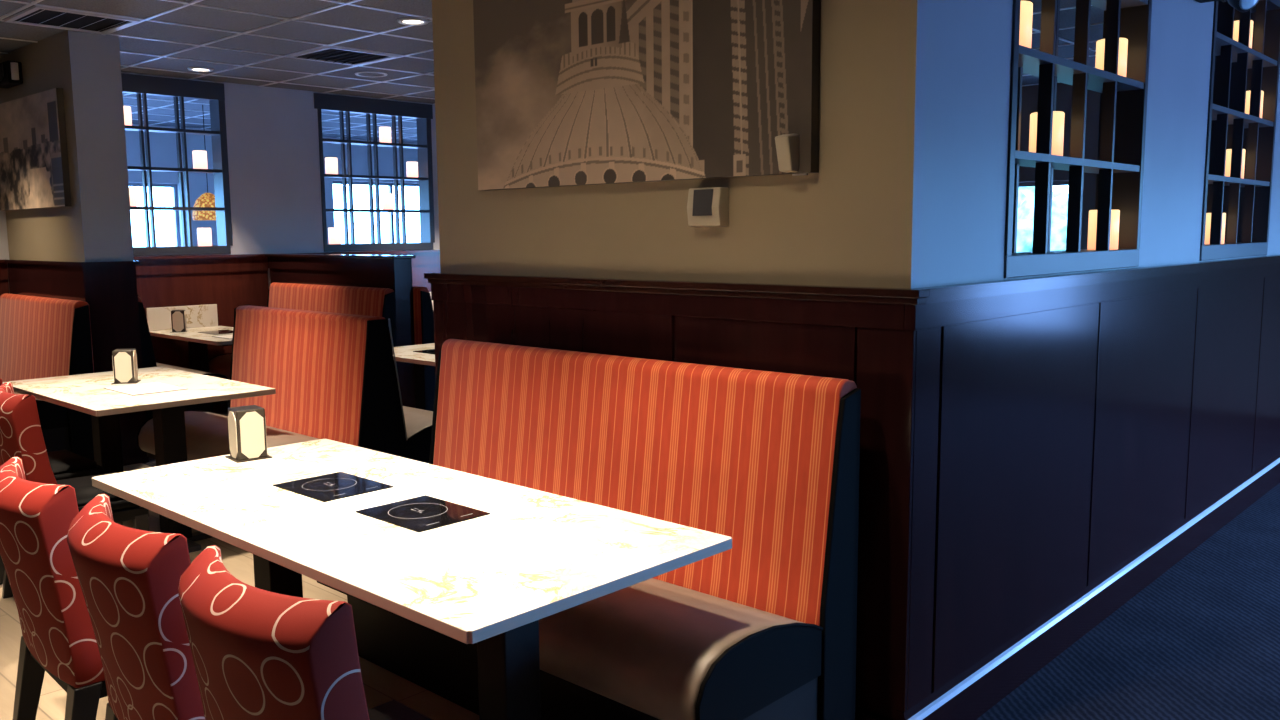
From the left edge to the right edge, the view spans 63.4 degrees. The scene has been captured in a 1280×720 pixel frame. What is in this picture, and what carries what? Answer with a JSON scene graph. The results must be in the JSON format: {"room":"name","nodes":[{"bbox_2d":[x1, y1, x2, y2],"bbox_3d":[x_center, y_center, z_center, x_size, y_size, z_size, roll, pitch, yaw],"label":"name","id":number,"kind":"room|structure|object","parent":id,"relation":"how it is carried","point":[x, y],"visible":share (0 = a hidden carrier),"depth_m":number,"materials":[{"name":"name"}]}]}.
{"room":"restaurant","nodes":[
{"label":"restaurant","id":0,"kind":"room"},
{"bbox_2d":[0,30,84,261],"bbox_3d":[-3.981,-0.740,7.211,1.499,2.780,0.300,6,10,43],"label":"wall","id":1,"kind":"structure","parent":0,"point":[56,233],"depth_m":6.85,"materials":[{"name":"beige paint"}]},
{"bbox_2d":[0,60,22,88],"bbox_3d":[-4.354,-1.953,7.067,0.382,0.150,0.185,6,10,43],"label":"emergency light","id":2,"kind":"object","parent":1,"relation":"attached to","point":[11,75],"visible":1,"depth_m":7.00,"materials":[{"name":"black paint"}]},
{"bbox_2d":[0,88,71,210],"bbox_3d":[-4.154,-1.404,7.052,1.320,0.740,0.041,6,10,43],"label":"wall picture","id":3,"kind":"object","parent":1,"relation":"attached to","point":[34,164],"visible":1,"depth_m":6.92,"materials":[{"name":"grey paper"}]},
{"bbox_2d":[5,260,148,465],"bbox_3d":[-3.956,-0.024,7.265,1.514,1.345,0.364,6,10,43],"label":"trim","id":4,"kind":"structure","parent":1,"relation":"attached to","point":[109,289],"depth_m":6.78,"materials":[{"name":"brown wood"}]},
{"bbox_2d":[68,30,133,261],"bbox_3d":[-3.432,-0.682,6.704,0.001,2.780,0.300,6,10,43],"label":"wall","id":5,"kind":"structure","parent":0,"point":[95,63],"depth_m":6.62,"materials":[{"name":"grey paint"}]},
{"bbox_2d":[0,72,439,292],"bbox_3d":[-4.041,-0.879,8.350,0.150,2.780,12.000,6,10,43],"label":"wall","id":6,"kind":"structure","parent":0,"point":[273,138],"depth_m":9.06,"materials":[{"name":"beige paint"}]},
{"bbox_2d":[122,92,232,255],"bbox_3d":[-3.968,-1.520,8.356,0.166,1.350,1.270,6,10,43],"label":"window","id":7,"kind":"structure","parent":6,"relation":"in","point":[218,133],"depth_m":8.57,"materials":[{"name":"grey paint"}]},
{"bbox_2d":[123,106,131,125],"bbox_3d":[-4.079,-1.925,8.190,0.110,0.152,0.110,6,10,43],"label":"candle","id":8,"kind":"object","parent":7,"relation":"on","point":[127,109],"visible":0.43,"depth_m":8.16,"materials":[{"name":"white wax"}]},
{"bbox_2d":[129,187,136,205],"bbox_3d":[-4.074,-1.300,8.267,0.110,0.152,0.110,6,10,43],"label":"candle","id":9,"kind":"object","parent":7,"relation":"on","point":[132,190],"visible":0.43,"depth_m":8.24,"materials":[{"name":"white wax"}]},
{"bbox_2d":[125,125,219,135],"bbox_3d":[-3.978,-1.852,8.308,0.158,0.024,1.180,6,10,43],"label":"shelf","id":10,"kind":"object","parent":7,"relation":"attached to","point":[183,131],"depth_m":8.44,"materials":[{"name":"grey paint"}]},
{"bbox_2d":[127,166,221,172],"bbox_3d":[-3.975,-1.539,8.347,0.158,0.024,1.180,6,10,43],"label":"shelf","id":11,"kind":"object","parent":7,"relation":"attached to","point":[216,169],"depth_m":8.48,"materials":[{"name":"grey paint"}]},
{"bbox_2d":[130,206,223,210],"bbox_3d":[-3.972,-1.227,8.385,0.158,0.024,1.180,6,10,43],"label":"shelf","id":12,"kind":"object","parent":7,"relation":"attached to","point":[182,208],"depth_m":8.50,"materials":[{"name":"grey paint"}]},
{"bbox_2d":[192,150,207,168],"bbox_3d":[-3.675,-1.669,8.657,0.110,0.152,0.110,6,10,43],"label":"candle","id":13,"kind":"object","parent":7,"relation":"on","point":[199,157],"visible":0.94,"depth_m":8.61,"materials":[{"name":"white wax"}]},
{"bbox_2d":[197,228,211,245],"bbox_3d":[-3.669,-1.036,8.735,0.110,0.152,0.110,6,10,43],"label":"candle","id":14,"kind":"object","parent":7,"relation":"on","point":[204,235],"visible":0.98,"depth_m":8.69,"materials":[{"name":"white wax"}]},
{"bbox_2d":[146,304,217,330],"bbox_3d":[-3.761,-0.352,8.529,0.020,0.185,0.576,6,10,43],"label":"backsplash","id":15,"kind":"structure","parent":6,"relation":"attached to","point":[158,318],"depth_m":8.55,"materials":[{"name":"beige stone"}]},
{"bbox_2d":[0,250,439,412],"bbox_3d":[-3.964,-0.160,8.372,0.044,1.345,12.000,6,10,43],"label":"wall paneling","id":16,"kind":"structure","parent":6,"relation":"attached to","point":[229,282],"depth_m":8.70,"materials":[{"name":"brown wood"}]},
{"bbox_2d":[121,73,432,118],"bbox_3d":[-3.203,-2.283,8.979,0.012,0.138,3.400,6,10,43],"label":"trim","id":17,"kind":"structure","parent":6,"relation":"attached to","point":[134,83],"depth_m":8.68,"materials":[{"name":"grey paint"}]},
{"bbox_2d":[317,109,434,251],"bbox_3d":[-2.532,-1.721,9.889,0.166,1.350,1.230,6,10,43],"label":"window","id":18,"kind":"structure","parent":6,"relation":"in","point":[424,137],"depth_m":9.94,"materials":[{"name":"grey paint"}]},
{"bbox_2d":[325,157,337,173],"bbox_3d":[-2.841,-1.785,9.547,0.110,0.152,0.110,6,10,43],"label":"candle","id":19,"kind":"object","parent":18,"relation":"on","point":[331,163],"visible":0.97,"depth_m":9.50,"materials":[{"name":"white wax"}]},
{"bbox_2d":[328,228,340,243],"bbox_3d":[-2.836,-1.153,9.625,0.110,0.152,0.110,6,10,43],"label":"candle","id":20,"kind":"object","parent":18,"relation":"on","point":[334,234],"visible":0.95,"depth_m":9.58,"materials":[{"name":"white wax"}]},
{"bbox_2d":[323,138,426,148],"bbox_3d":[-2.542,-2.053,9.841,0.158,0.024,1.140,6,10,43],"label":"shelf","id":21,"kind":"object","parent":18,"relation":"attached to","point":[420,145],"depth_m":9.81,"materials":[{"name":"grey paint"}]},
{"bbox_2d":[324,174,427,180],"bbox_3d":[-2.539,-1.740,9.880,0.158,0.024,1.140,6,10,43],"label":"shelf","id":22,"kind":"object","parent":18,"relation":"attached to","point":[421,177],"depth_m":9.85,"materials":[{"name":"grey paint"}]},
{"bbox_2d":[326,209,428,212],"bbox_3d":[-2.536,-1.427,9.918,0.158,0.024,1.140,6,10,43],"label":"shelf","id":23,"kind":"object","parent":18,"relation":"attached to","point":[327,210],"depth_m":9.86,"materials":[{"name":"grey paint"}]},
{"bbox_2d":[379,127,390,142],"bbox_3d":[-2.442,-2.154,9.938,0.110,0.152,0.110,6,10,43],"label":"candle","id":24,"kind":"object","parent":18,"relation":"on","point":[384,132],"visible":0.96,"depth_m":9.89,"materials":[{"name":"white wax"}]},
{"bbox_2d":[382,194,393,209],"bbox_3d":[-2.437,-1.529,10.014,0.110,0.152,0.110,6,10,43],"label":"candle","id":25,"kind":"object","parent":18,"relation":"on","point":[387,199],"visible":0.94,"depth_m":9.97,"materials":[{"name":"white wax"}]},
{"bbox_2d":[406,162,417,176],"bbox_3d":[-2.239,-1.869,10.190,0.110,0.152,0.110,6,10,43],"label":"candle","id":26,"kind":"object","parent":18,"relation":"on","point":[412,167],"visible":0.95,"depth_m":10.14,"materials":[{"name":"white wax"}]},
{"bbox_2d":[125,124,418,245],"bbox_3d":[-6.843,-1.172,10.937,0.200,2.780,12.000,6,10,43],"label":"wall","id":27,"kind":"structure","parent":0,"point":[163,149],"depth_m":12.40,"materials":[{"name":"blue paint"}]},
{"bbox_2d":[129,183,180,245],"bbox_3d":[-7.190,-1.044,10.576,0.060,1.620,4.980,6,10,43],"label":"window","id":28,"kind":"structure","parent":27,"relation":"in","point":[174,186],"depth_m":12.28,"materials":[{"name":"blue glass"}]},
{"bbox_2d":[333,181,418,242],"bbox_3d":[-3.474,-1.614,14.537,0.060,1.720,1.900,6,10,43],"label":"window","id":29,"kind":"structure","parent":27,"relation":"in","point":[390,185],"depth_m":14.46,"materials":[{"name":"blue glass"}]},
{"bbox_2d":[265,254,415,407],"bbox_3d":[-2.471,-0.188,8.498,1.955,1.345,0.200,6,10,43],"label":"wall partition","id":30,"kind":"structure","parent":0,"point":[394,272],"depth_m":7.97,"materials":[{"name":"brown wood"}]},
{"bbox_2d":[0,0,1103,142],"bbox_3d":[-1.288,-2.019,5.622,15.400,0.100,12.400,6,10,43],"label":"ceiling","id":31,"kind":"structure","parent":0,"point":[348,16],"depth_m":6.89,"materials":[{"name":"tile"}]},
{"bbox_2d":[4,5,139,33],"bbox_3d":[-3.358,-2.005,6.131,0.560,0.015,0.560,6,10,43],"label":"ceiling vent","id":32,"kind":"object","parent":31,"relation":"in","point":[41,16],"visible":1,"depth_m":6.13,"materials":[{"name":"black metal"}]},
{"bbox_2d":[187,67,213,71],"bbox_3d":[-3.376,-2.232,7.963,0.188,0.012,0.188,6,10,43],"label":"recessed light","id":33,"kind":"object","parent":31,"relation":"in","point":[196,69],"visible":1,"depth_m":7.97,"materials":[{"name":"white metal"}]},
{"bbox_2d":[192,105,215,219],"bbox_3d":[-4.281,-1.944,10.225,0.310,1.120,0.310,6,10,43],"label":"pendant","id":34,"kind":"object","parent":31,"relation":"hanging from","point":[207,199],"visible":0.68,"depth_m":10.16,"materials":[{"name":"wicker"}]},
{"bbox_2d":[288,46,398,65],"bbox_3d":[-2.125,-2.175,7.432,0.560,0.015,0.560,6,10,43],"label":"ceiling vent","id":35,"kind":"object","parent":31,"relation":"in","point":[329,54],"visible":1,"depth_m":7.43,"materials":[{"name":"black metal"}]},
{"bbox_2d":[355,72,387,76],"bbox_3d":[-2.150,-2.285,8.295,0.256,0.007,0.256,6,10,43],"label":"ceiling speaker","id":36,"kind":"object","parent":31,"relation":"attached to","point":[363,74],"visible":1,"depth_m":8.28,"materials":[{"name":"white metal"}]},
{"bbox_2d":[358,73,383,76],"bbox_3d":[-2.150,-2.285,8.295,0.210,0.006,0.210,6,10,43],"label":"grille","id":37,"kind":"object","parent":36,"relation":"attached to","point":[359,74],"depth_m":8.29,"materials":[{"name":"metal"}]},
{"bbox_2d":[397,17,427,25],"bbox_3d":[-1.367,-2.038,6.244,0.188,0.012,0.188,6,10,43],"label":"recessed light","id":38,"kind":"object","parent":31,"relation":"in","point":[409,20],"visible":1,"depth_m":6.22,"materials":[{"name":"white metal"}]},
{"bbox_2d":[0,0,1102,142],"bbox_3d":[-1.287,-1.966,5.628,15.000,0.006,12.000,6,10,43],"label":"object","id":39,"kind":"structure","parent":31,"relation":"attached to","point":[185,4],"depth_m":7.06,"materials":[{"name":"white"}]},
{"bbox_2d":[0,412,1279,719],"bbox_3d":[-1.263,0.839,5.973,15.400,0.100,12.400,6,10,43],"label":"floor","id":40,"kind":"structure","parent":0,"point":[1201,641],"depth_m":3.68,"materials":[{"name":"blue carpet"}]},
{"bbox_2d":[0,293,93,460],"bbox_3d":[-4.245,0.150,6.849,1.512,1.106,0.693,6,10,43],"label":"bench","id":41,"kind":"object","parent":40,"relation":"on","point":[41,337],"visible":0.53,"depth_m":6.66,"materials":[{"name":"orange fabric"}]},
{"bbox_2d":[0,378,103,584],"bbox_3d":[-2.827,0.493,4.771,0.490,0.907,0.530,6,10,44],"label":"dining chair","id":42,"kind":"object","parent":40,"relation":"on","point":[65,464],"visible":0.23,"depth_m":4.76,"materials":[{"name":"red fabric"}]},
{"bbox_2d":[0,457,106,719],"bbox_3d":[-1.439,0.721,2.819,0.530,0.907,0.490,-7,10,-44],"label":"dining chair","id":43,"kind":"object","parent":40,"relation":"on","point":[58,639],"visible":0.59,"depth_m":2.54,"materials":[{"name":"red fabric"}]},
{"bbox_2d":[0,382,148,598],"bbox_3d":[-2.364,0.550,4.275,0.530,0.907,0.490,-6,9,-40],"label":"dining chair","id":44,"kind":"object","parent":40,"relation":"on","point":[21,436],"visible":0.31,"depth_m":3.99,"materials":[{"name":"red fabric"}]},
{"bbox_2d":[67,494,204,719],"bbox_3d":[-0.985,0.768,2.400,0.530,0.907,0.490,-7,10,-44],"label":"dining chair","id":45,"kind":"object","parent":40,"relation":"on","point":[129,578],"visible":0.69,"depth_m":2.11,"materials":[{"name":"red fabric"}]},
{"bbox_2d":[2,366,275,552],"bbox_3d":[-2.582,0.501,5.333,1.360,0.750,0.840,6,10,43],"label":"dining table","id":46,"kind":"object","parent":40,"relation":"on","point":[85,393],"visible":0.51,"depth_m":5.07,"materials":[{"name":"beige stone"}]},
{"bbox_2d":[112,348,140,383],"bbox_3d":[-2.675,0.031,5.386,0.120,0.172,0.120,-2,7,-15],"label":"napkin dispenser","id":47,"kind":"object","parent":46,"relation":"on","point":[125,368],"visible":1,"depth_m":5.34,"materials":[{"name":"black"}]},
{"bbox_2d":[104,382,186,395],"bbox_3d":[-2.461,0.142,5.157,0.365,0.004,0.263,6,10,43],"label":"mat","id":48,"kind":"object","parent":46,"relation":"on","point":[155,387],"visible":1,"depth_m":5.14,"materials":[{"name":"white paper"}]},
{"bbox_2d":[138,297,229,419],"bbox_3d":[-3.668,0.039,7.713,1.312,1.106,0.693,6,10,43],"label":"bench","id":49,"kind":"object","parent":40,"relation":"on","point":[148,357],"visible":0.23,"depth_m":7.09,"materials":[{"name":"black leather"}]},
{"bbox_2d":[146,304,232,415],"bbox_3d":[-3.289,0.069,8.141,1.300,0.935,0.640,6,10,43],"label":"dining table","id":50,"kind":"object","parent":40,"relation":"on","point":[199,318],"visible":0.32,"depth_m":8.37,"materials":[{"name":"beige stone"}]},
{"bbox_2d":[170,310,188,332],"bbox_3d":[-3.665,-0.310,8.238,0.120,0.172,0.120,-3,7,-17],"label":"napkin dispenser","id":51,"kind":"object","parent":50,"relation":"on","point":[178,317],"visible":1,"depth_m":8.19,"materials":[{"name":"black"}]},
{"bbox_2d":[198,330,232,334],"bbox_3d":[-3.300,-0.219,8.156,0.295,0.004,0.232,6,10,43],"label":"induction hob","id":52,"kind":"object","parent":50,"relation":"on","point":[217,331],"visible":0.92,"depth_m":8.12,"materials":[{"name":"black ceramic"}]},
{"bbox_2d":[212,335,232,338],"bbox_3d":[-3.054,-0.176,7.791,0.285,0.004,0.203,6,10,43],"label":"mat","id":53,"kind":"object","parent":50,"relation":"on","point":[222,336],"visible":0.6,"depth_m":7.79,"materials":[{"name":"white paper"}]},
{"bbox_2d":[137,305,432,463],"bbox_3d":[-1.800,0.280,5.653,1.416,1.098,1.300,6,10,43],"label":"bench","id":54,"kind":"object","parent":40,"relation":"on","point":[332,376],"visible":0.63,"depth_m":5.35,"materials":[{"name":"orange fabric"}]},
{"bbox_2d":[209,282,397,408],"bbox_3d":[-2.698,-0.021,8.136,1.762,1.106,0.693,6,10,43],"label":"bench","id":55,"kind":"object","parent":40,"relation":"on","point":[369,301],"visible":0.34,"depth_m":8.19,"materials":[{"name":"orange fabric"}]},
{"bbox_2d":[178,545,431,719],"bbox_3d":[-0.556,0.813,2.004,0.490,0.907,0.530,6,10,43],"label":"dining chair","id":56,"kind":"object","parent":40,"relation":"on","point":[258,654],"visible":1,"depth_m":1.71,"materials":[{"name":"red fabric"}]},
{"bbox_2d":[92,439,731,719],"bbox_3d":[-0.746,0.776,2.962,1.920,0.750,0.820,6,10,43],"label":"dining table","id":57,"kind":"object","parent":40,"relation":"on","point":[488,581],"visible":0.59,"depth_m":2.56,"materials":[{"name":"beige stone"}]},
{"bbox_2d":[225,405,272,462],"bbox_3d":[-1.336,0.248,3.527,0.120,0.172,0.120,-6,9,-39],"label":"napkin dispenser","id":58,"kind":"object","parent":57,"relation":"on","point":[246,424],"visible":1,"depth_m":3.49,"materials":[{"name":"black"}]},
{"bbox_2d":[273,472,393,501],"bbox_3d":[-0.923,0.379,3.117,0.295,0.004,0.232,6,10,43],"label":"induction hob","id":59,"kind":"object","parent":57,"relation":"on","point":[338,485],"visible":1,"depth_m":3.10,"materials":[{"name":"black glass"}]},
{"bbox_2d":[355,495,489,532],"bbox_3d":[-0.590,0.414,2.809,0.295,0.004,0.232,6,10,43],"label":"induction hob","id":60,"kind":"object","parent":57,"relation":"on","point":[419,514],"visible":1,"depth_m":2.80,"materials":[{"name":"black glass"}]},
{"bbox_2d":[392,343,435,410],"bbox_3d":[-1.092,0.336,6.573,1.450,0.750,0.720,6,10,43],"label":"dining table","id":61,"kind":"object","parent":40,"relation":"on","point":[424,364],"visible":0.08,"depth_m":6.80,"materials":[{"name":"beige stone"}]},
{"bbox_2d":[413,349,434,353],"bbox_3d":[-1.278,-0.054,6.668,0.295,0.004,0.232,6,10,43],"label":"induction hob","id":62,"kind":"object","parent":61,"relation":"on","point":[431,351],"visible":0.3,"depth_m":6.66,"materials":[{"name":"black glass"}]},
{"bbox_2d":[413,286,434,344],"bbox_3d":[-2.060,-0.099,8.729,1.762,1.106,0.693,6,10,43],"label":"bench","id":63,"kind":"object","parent":40,"relation":"on","point":[423,312],"visible":0.1,"depth_m":7.88,"materials":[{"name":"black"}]},
{"bbox_2d":[317,339,860,719],"bbox_3d":[-0.282,0.563,3.210,1.782,1.106,0.693,6,10,43],"label":"bench","id":64,"kind":"object","parent":40,"relation":"on","point":[768,462],"visible":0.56,"depth_m":2.92,"materials":[{"name":"orange fabric"}]},
{"bbox_2d":[432,0,916,288],"bbox_3d":[0.071,-0.333,3.607,2.095,2.780,0.330,6,10,43],"label":"wall","id":65,"kind":"structure","parent":0,"point":[848,222],"depth_m":3.13,"materials":[{"name":"beige paint"}]},
{"bbox_2d":[473,0,820,189],"bbox_3d":[-0.056,-1.024,3.380,1.490,0.880,0.041,6,10,43],"label":"wall picture","id":66,"kind":"object","parent":65,"relation":"attached to","point":[569,92],"visible":1,"depth_m":3.32,"materials":[{"name":"brown paper"}]},
{"bbox_2d":[431,283,915,719],"bbox_3d":[-0.046,0.343,3.555,2.144,1.193,0.032,6,10,43],"label":"wall paneling","id":67,"kind":"structure","parent":65,"relation":"attached to","point":[868,345],"depth_m":2.98,"materials":[{"name":"brown wood"}]},
{"bbox_2d":[424,273,928,304],"bbox_3d":[-0.052,-0.250,3.478,2.190,0.040,0.060,6,10,43],"label":"trim","id":68,"kind":"structure","parent":65,"relation":"attached to","point":[913,296],"depth_m":3.21,"materials":[{"name":"brown wood"}]},
{"bbox_2d":[687,187,728,226],"bbox_3d":[0.207,-0.470,3.195,0.128,0.120,0.056,6,10,43],"label":"thermostat","id":69,"kind":"object","parent":65,"relation":"attached to","point":[706,207],"visible":1,"depth_m":3.17,"materials":[{"name":"beige plastic"}]},
{"bbox_2d":[775,134,807,175],"bbox_3d":[0.430,-0.586,2.943,0.051,0.119,0.097,6,10,43],"label":"wall sensor","id":70,"kind":"object","parent":65,"relation":"attached to","point":[787,145],"visible":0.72,"depth_m":2.92,"materials":[{"name":"beige plastic"}]},
{"bbox_2d":[817,692,890,719],"bbox_3d":[-0.041,1.001,3.628,2.174,0.130,0.044,6,10,43],"label":"baseboard","id":71,"kind":"structure","parent":65,"relation":"attached to","point":[860,714],"depth_m":2.97,"materials":[{"name":"brown wood"}]},
{"bbox_2d":[1019,83,1099,248],"bbox_3d":[2.876,-1.170,10.229,15.000,2.780,0.200,6,10,43],"label":"wall","id":72,"kind":"structure","parent":0,"point":[1064,91],"depth_m":9.13,"materials":[{"name":"brown paint"}]},
{"bbox_2d":[1019,180,1068,186],"bbox_3d":[3.602,-1.020,9.569,0.980,1.230,0.060,6,10,43],"label":"window","id":73,"kind":"structure","parent":72,"relation":"in","point":[1055,183],"depth_m":9.46,"materials":[{"name":"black metal"}]},
{"bbox_2d":[911,0,1279,287],"bbox_3d":[2.395,-0.483,4.668,0.150,2.780,5.065,6,10,43],"label":"wall","id":74,"kind":"structure","parent":0,"point":[1181,30],"depth_m":3.07,"materials":[{"name":"grey paint"}]},
{"bbox_2d":[1004,0,1151,277],"bbox_3d":[1.486,-0.987,3.626,0.166,1.350,1.240,6,10,43],"label":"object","id":75,"kind":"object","parent":74,"relation":"in","point":[1118,167],"depth_m":3.64,"materials":[{"name":"grey paint"}]},
{"bbox_2d":[1019,1,1032,47],"bbox_3d":[1.188,-1.053,3.295,0.110,0.152,0.110,6,10,43],"label":"candle","id":76,"kind":"object","parent":75,"relation":"on","point":[1026,7],"visible":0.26,"depth_m":3.25,"materials":[{"name":"beige wax"}]},
{"bbox_2d":[1029,111,1064,155],"bbox_3d":[1.391,-0.768,3.548,0.110,0.152,0.110,6,10,43],"label":"candle","id":77,"kind":"object","parent":75,"relation":"on","point":[1058,116],"visible":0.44,"depth_m":3.51,"materials":[{"name":"beige wax"}]},
{"bbox_2d":[1015,150,1139,173],"bbox_3d":[1.489,-0.694,3.662,0.158,0.024,1.170,6,10,43],"label":"shelf","id":78,"kind":"object","parent":75,"relation":"attached to","point":[1042,159],"depth_m":3.62,"materials":[{"name":"grey paint"}]},
{"bbox_2d":[1018,45,1143,92],"bbox_3d":[1.486,-1.007,3.624,0.158,0.024,1.170,6,10,43],"label":"shelf","id":79,"kind":"object","parent":75,"relation":"attached to","point":[1031,61],"depth_m":3.58,"materials":[{"name":"grey paint"}]},
{"bbox_2d":[1087,210,1119,249],"bbox_3d":[1.796,-0.505,4.016,0.110,0.152,0.110,6,10,43],"label":"candle","id":80,"kind":"object","parent":75,"relation":"on","point":[1115,214],"visible":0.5,"depth_m":3.98,"materials":[{"name":"beige wax"}]},
{"bbox_2d":[1095,38,1127,76],"bbox_3d":[1.790,-1.137,3.938,0.110,0.152,0.110,6,10,43],"label":"candle","id":81,"kind":"object","parent":75,"relation":"on","point":[1123,42],"visible":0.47,"depth_m":3.90,"materials":[{"name":"beige wax"}]},
{"bbox_2d":[1091,0,1147,10],"bbox_3d":[1.484,-1.320,3.585,0.158,0.024,1.170,6,10,43],"label":"shelf","id":82,"kind":"object","parent":75,"relation":"attached to","point":[1126,5],"depth_m":3.96,"materials":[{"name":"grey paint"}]},
{"bbox_2d":[896,453,1279,719],"bbox_3d":[2.468,0.823,4.750,0.046,0.165,5.095,6,10,43],"label":"baseboard","id":83,"kind":"structure","parent":74,"relation":"attached to","point":[980,687],"depth_m":3.81,"materials":[{"name":"brown wood"}]},
{"bbox_2d":[904,263,1279,709],"bbox_3d":[2.457,0.184,4.676,0.032,1.193,5.097,6,10,43],"label":"wall paneling","id":84,"kind":"structure","parent":74,"relation":"attached to","point":[1059,433],"depth_m":3.61,"materials":[{"name":"brown wood"}]},
{"bbox_2d":[916,255,1279,303],"bbox_3d":[2.473,-0.412,4.612,0.050,0.040,5.055,6,10,43],"label":"trim","id":85,"kind":"structure","parent":74,"relation":"attached to","point":[944,293],"depth_m":3.51,"materials":[{"name":"brown wood"}]},
{"bbox_2d":[1195,0,1258,11],"bbox_3d":[2.377,-1.555,4.245,0.231,0.230,0.394,6,10,43],"label":"emergency light","id":86,"kind":"object","parent":74,"relation":"attached to","point":[1240,5],"visible":1,"depth_m":4.30,"materials":[{"name":"black paint"}]},
{"bbox_2d":[1199,0,1279,260],"bbox_3d":[2.919,-1.188,5.155,0.166,1.350,1.250,6,10,43],"label":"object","id":87,"kind":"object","parent":74,"relation":"in","point":[1236,68],"depth_m":5.22,"materials":[{"name":"grey paint"}]},
{"bbox_2d":[1205,213,1225,243],"bbox_3d":[2.823,-0.648,5.113,0.110,0.152,0.110,6,10,43],"label":"candle","id":88,"kind":"object","parent":87,"relation":"on","point":[1208,215],"visible":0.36,"depth_m":5.07,"materials":[{"name":"beige wax"}]},
{"bbox_2d":[1225,149,1245,178],"bbox_3d":[3.021,-0.996,5.288,0.110,0.152,0.110,6,10,43],"label":"candle","id":89,"kind":"object","parent":87,"relation":"on","point":[1228,151],"visible":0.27,"depth_m":5.25,"materials":[{"name":"beige wax"}]},
{"bbox_2d":[1208,174,1269,186],"bbox_3d":[2.922,-0.895,5.191,0.158,0.024,1.180,6,10,43],"label":"shelf","id":90,"kind":"object","parent":87,"relation":"attached to","point":[1214,180],"depth_m":5.16,"materials":[{"name":"grey paint"}]},
{"bbox_2d":[1233,20,1252,48],"bbox_3d":[3.016,-1.621,5.211,0.110,0.152,0.110,6,10,43],"label":"candle","id":91,"kind":"object","parent":87,"relation":"on","point":[1236,23],"visible":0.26,"depth_m":5.17,"materials":[{"name":"beige wax"}]},
{"bbox_2d":[1212,104,1273,127],"bbox_3d":[2.919,-1.207,5.153,0.158,0.024,1.180,6,10,43],"label":"shelf","id":92,"kind":"object","parent":87,"relation":"attached to","point":[1220,111],"depth_m":5.12,"materials":[{"name":"grey paint"}]},
{"bbox_2d":[1215,32,1276,68],"bbox_3d":[2.916,-1.520,5.115,0.158,0.024,1.180,6,10,43],"label":"shelf","id":93,"kind":"object","parent":87,"relation":"attached to","point":[1223,42],"depth_m":5.09,"materials":[{"name":"grey paint"}]},
{"bbox_2d":[1245,90,1263,117],"bbox_3d":[3.219,-1.337,5.464,0.110,0.152,0.110,6,10,43],"label":"candle","id":94,"kind":"object","parent":87,"relation":"on","point":[1247,103],"visible":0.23,"depth_m":5.42,"materials":[{"name":"beige wax"}]},
{"label":"outside","id":95,"kind":"structure","parent":0,"visible":0},
{"bbox_3d":[10.222,0.131,11.089,60.000,0.100,50.000,6,10,43],"label":"ground","id":96,"kind":"structure","parent":95,"visible":0},
{"bbox_2d":[1018,186,1063,209],"bbox_3d":[5.534,-1.744,16.152,2.868,2.469,2.832,6,10,43],"label":"shrub","id":97,"kind":"object","parent":96,"relation":"on","point":[1024,192],"visible":0.02,"depth_m":15.21,"materials":[{"name":"green plant"}]},
{"bbox_2d":[1016,193,1067,251],"bbox_3d":[5.537,-1.153,13.157,2.279,2.025,2.397,6,10,43],"label":"shrub","id":98,"kind":"object","parent":96,"relation":"on","point":[1059,203],"visible":0.11,"depth_m":12.67,"materials":[{"name":"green plant"}]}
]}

